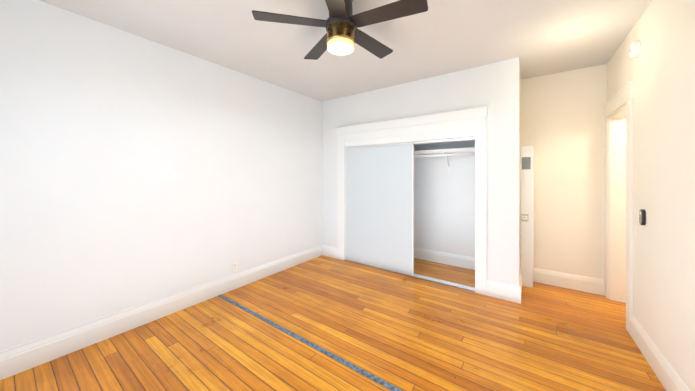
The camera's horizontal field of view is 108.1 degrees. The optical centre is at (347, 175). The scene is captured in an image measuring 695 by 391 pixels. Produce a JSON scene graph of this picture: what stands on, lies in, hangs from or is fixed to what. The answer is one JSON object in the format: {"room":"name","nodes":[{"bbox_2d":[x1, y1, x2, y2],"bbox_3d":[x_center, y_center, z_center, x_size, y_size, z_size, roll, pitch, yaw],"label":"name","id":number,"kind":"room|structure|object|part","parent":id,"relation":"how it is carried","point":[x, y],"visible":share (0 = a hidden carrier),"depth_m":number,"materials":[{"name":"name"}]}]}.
{"room":"empty bedroom","nodes":[
{"label":"empty bedroom","id":0,"kind":"room"},
{"bbox_2d":[0,0,321,350],"bbox_3d":[-1.484,0.050,3.321,0.160,2.800,5.240,0,0,36],"label":"wall","id":1,"kind":"structure","parent":0,"point":[135,170],"depth_m":2.37,"materials":[{"name":"paint"}]},
{"bbox_2d":[0,245,321,379],"bbox_3d":[-1.650,1.358,2.937,0.020,0.185,4.100,0,0,36],"label":"baseboard","id":2,"kind":"structure","parent":1,"relation":"attached to","point":[25,357],"depth_m":2.35,"materials":[{"name":"paint"}]},
{"bbox_2d":[232,261,237,271],"bbox_3d":[-1.444,1.171,3.232,0.010,0.118,0.072,0,0,36],"label":"electrical outlet","id":3,"kind":"object","parent":1,"relation":"attached to","point":[234,266],"visible":1,"depth_m":3.23,"materials":[{"name":"white plastic"}]},
{"bbox_2d":[0,255,665,390],"bbox_3d":[0.899,1.501,2.048,5.600,0.100,6.020,0,0,36],"label":"floor","id":4,"kind":"structure","parent":0,"point":[403,332],"depth_m":2.17,"materials":[{"name":"brown wood"}]},
{"bbox_2d":[218,295,402,390],"bbox_3d":[-0.012,1.448,1.946,3.793,0.006,0.041,0,0,36],"label":"floor strip","id":5,"kind":"object","parent":4,"relation":"on","point":[351,366],"visible":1,"depth_m":2.10,"materials":[{"name":"metal"}]},
{"bbox_2d":[345,259,474,291],"bbox_3d":[0.804,1.443,3.763,2.002,0.013,0.092,0,0,36],"label":"closet track","id":6,"kind":"object","parent":4,"relation":"on","point":[445,282],"visible":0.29,"depth_m":3.46,"materials":[{"name":"silver metal"}]},
{"bbox_2d":[39,0,651,101],"bbox_3d":[0.899,-1.409,2.046,5.600,0.120,6.020,0,0,36],"label":"ceiling","id":7,"kind":"structure","parent":0,"point":[536,37],"depth_m":2.42,"materials":[{"name":"white paint"}]},
{"bbox_2d":[252,0,427,59],"bbox_3d":[-0.023,-1.147,1.905,1.216,0.402,1.203,0,0,36],"label":"ceiling fan","id":8,"kind":"object","parent":7,"relation":"hanging from","point":[342,24],"visible":1,"depth_m":1.81,"materials":[{"name":"brown metal"}]},
{"bbox_2d":[322,62,497,281],"bbox_3d":[0.776,0.050,3.783,2.980,2.800,0.100,0,0,36],"label":"wall","id":9,"kind":"structure","parent":0,"point":[475,87],"depth_m":3.53,"materials":[{"name":"paint"}]},
{"bbox_2d":[322,245,336,258],"bbox_3d":[-0.323,1.356,4.496,0.363,0.185,0.020,0,0,36],"label":"baseboard","id":10,"kind":"structure","parent":9,"relation":"attached to","point":[329,251],"depth_m":4.48,"materials":[{"name":"paint"}]},
{"bbox_2d":[346,144,413,275],"bbox_3d":[0.467,0.483,3.978,1.198,1.918,0.036,0,0,36],"label":"closet door","id":11,"kind":"structure","parent":9,"relation":"in","point":[379,206],"depth_m":3.92,"materials":[{"name":"paint"}]},
{"bbox_3d":[0.467,0.483,3.978,1.198,1.918,0.036,0,0,36],"label":"frame","id":12,"kind":"part","parent":11,"relation":"part of","materials":[{"name":"paint"}]},
{"bbox_2d":[345,137,474,148],"bbox_3d":[0.804,-0.470,3.762,2.002,0.029,0.092,0,0,36],"label":"trim","id":13,"kind":"structure","parent":9,"relation":"attached to","point":[445,140],"depth_m":3.54,"materials":[{"name":"white wood"}]},
{"bbox_2d":[336,106,487,294],"bbox_3d":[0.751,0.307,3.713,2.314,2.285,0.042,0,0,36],"label":"trim","id":14,"kind":"structure","parent":9,"relation":"attached to","point":[470,122],"depth_m":3.38,"materials":[{"name":"paint"}]},
{"bbox_2d":[487,280,520,303],"bbox_3d":[1.829,1.358,2.956,0.343,0.185,0.020,0,0,36],"label":"baseboard","id":15,"kind":"structure","parent":9,"relation":"attached to","point":[503,291],"depth_m":2.95,"materials":[{"name":"paint"}]},
{"bbox_2d":[498,57,518,285],"bbox_3d":[1.873,-0.042,2.932,0.205,2.615,0.006,0,0,36],"label":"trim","id":16,"kind":"structure","parent":9,"relation":"attached to","point":[508,171],"depth_m":2.93,"materials":[{"name":"paint"}]},
{"bbox_2d":[414,64,606,279],"bbox_3d":[1.685,0.049,4.177,4.000,2.800,0.160,0,0,36],"label":"wall","id":17,"kind":"structure","parent":0,"point":[562,125],"depth_m":3.33,"materials":[{"name":"paint"}]},
{"bbox_2d":[414,247,474,269],"bbox_3d":[1.177,1.357,4.431,2.880,0.185,0.020,0,0,36],"label":"baseboard","id":18,"kind":"structure","parent":17,"relation":"attached to","point":[462,261],"depth_m":4.12,"materials":[{"name":"paint"}]},
{"bbox_2d":[414,147,474,171],"bbox_3d":[1.078,-0.227,4.290,2.876,0.352,0.358,0,0,36],"label":"closet shelf","id":19,"kind":"object","parent":17,"relation":"attached to","point":[447,153],"visible":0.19,"depth_m":3.94,"materials":[{"name":"paint"}]},
{"bbox_2d":[520,146,533,287],"bbox_3d":[2.411,0.532,3.381,0.141,1.835,0.284,0,0,36],"label":"wall heater","id":20,"kind":"object","parent":17,"relation":"attached to","point":[526,210],"visible":1,"depth_m":3.28,"materials":[{"name":"white metal"}]},
{"bbox_2d":[533,268,604,295],"bbox_3d":[2.838,1.357,3.242,0.715,0.185,0.020,0,0,36],"label":"baseboard","id":21,"kind":"structure","parent":17,"relation":"attached to","point":[577,282],"depth_m":3.23,"materials":[{"name":"paint"}]},
{"bbox_2d":[519,63,520,278],"bbox_3d":[2.186,0.050,3.278,0.100,2.800,0.720,0,0,36],"label":"wall","id":22,"kind":"structure","parent":0,"point":[519,156],"depth_m":3.05,"materials":[{"name":"paint"}]},
{"bbox_2d":[519,273,521,294],"bbox_3d":[2.112,1.358,3.074,0.020,0.185,0.500,0,0,36],"label":"baseboard","id":23,"kind":"structure","parent":22,"relation":"attached to","point":[520,282],"depth_m":3.07,"materials":[{"name":"paint"}]},
{"bbox_2d":[607,0,694,390],"bbox_3d":[1.722,0.052,0.929,0.160,2.800,5.080,0,0,36],"label":"wall","id":24,"kind":"structure","parent":0,"point":[659,71],"depth_m":1.76,"materials":[{"name":"paint"}]},
{"bbox_2d":[603,81,633,333],"bbox_3d":[2.908,0.300,2.616,0.198,2.300,0.954,0,0,36],"label":"door frame","id":25,"kind":"structure","parent":24,"relation":"attached to","point":[617,206],"depth_m":2.89,"materials":[{"name":"paint"}]},
{"bbox_2d":[629,40,640,57],"bbox_3d":[2.504,-1.099,2.201,0.050,0.144,0.144,0,0,36],"label":"smoke detector","id":26,"kind":"object","parent":24,"relation":"attached to","point":[634,49],"visible":1,"depth_m":2.16,"materials":[{"name":"white plastic"}]},
{"bbox_2d":[639,209,645,224],"bbox_3d":[2.427,0.343,2.073,0.024,0.132,0.068,0,0,36],"label":"switch","id":27,"kind":"object","parent":24,"relation":"attached to","point":[642,216],"visible":1,"depth_m":2.05,"materials":[{"name":"black plastic"}]},
{"bbox_2d":[630,315,689,390],"bbox_3d":[1.424,1.360,0.667,0.020,0.185,3.985,0,0,36],"label":"baseboard","id":28,"kind":"structure","parent":24,"relation":"attached to","point":[668,376],"depth_m":1.83,"materials":[{"name":"paint"}]}
]}

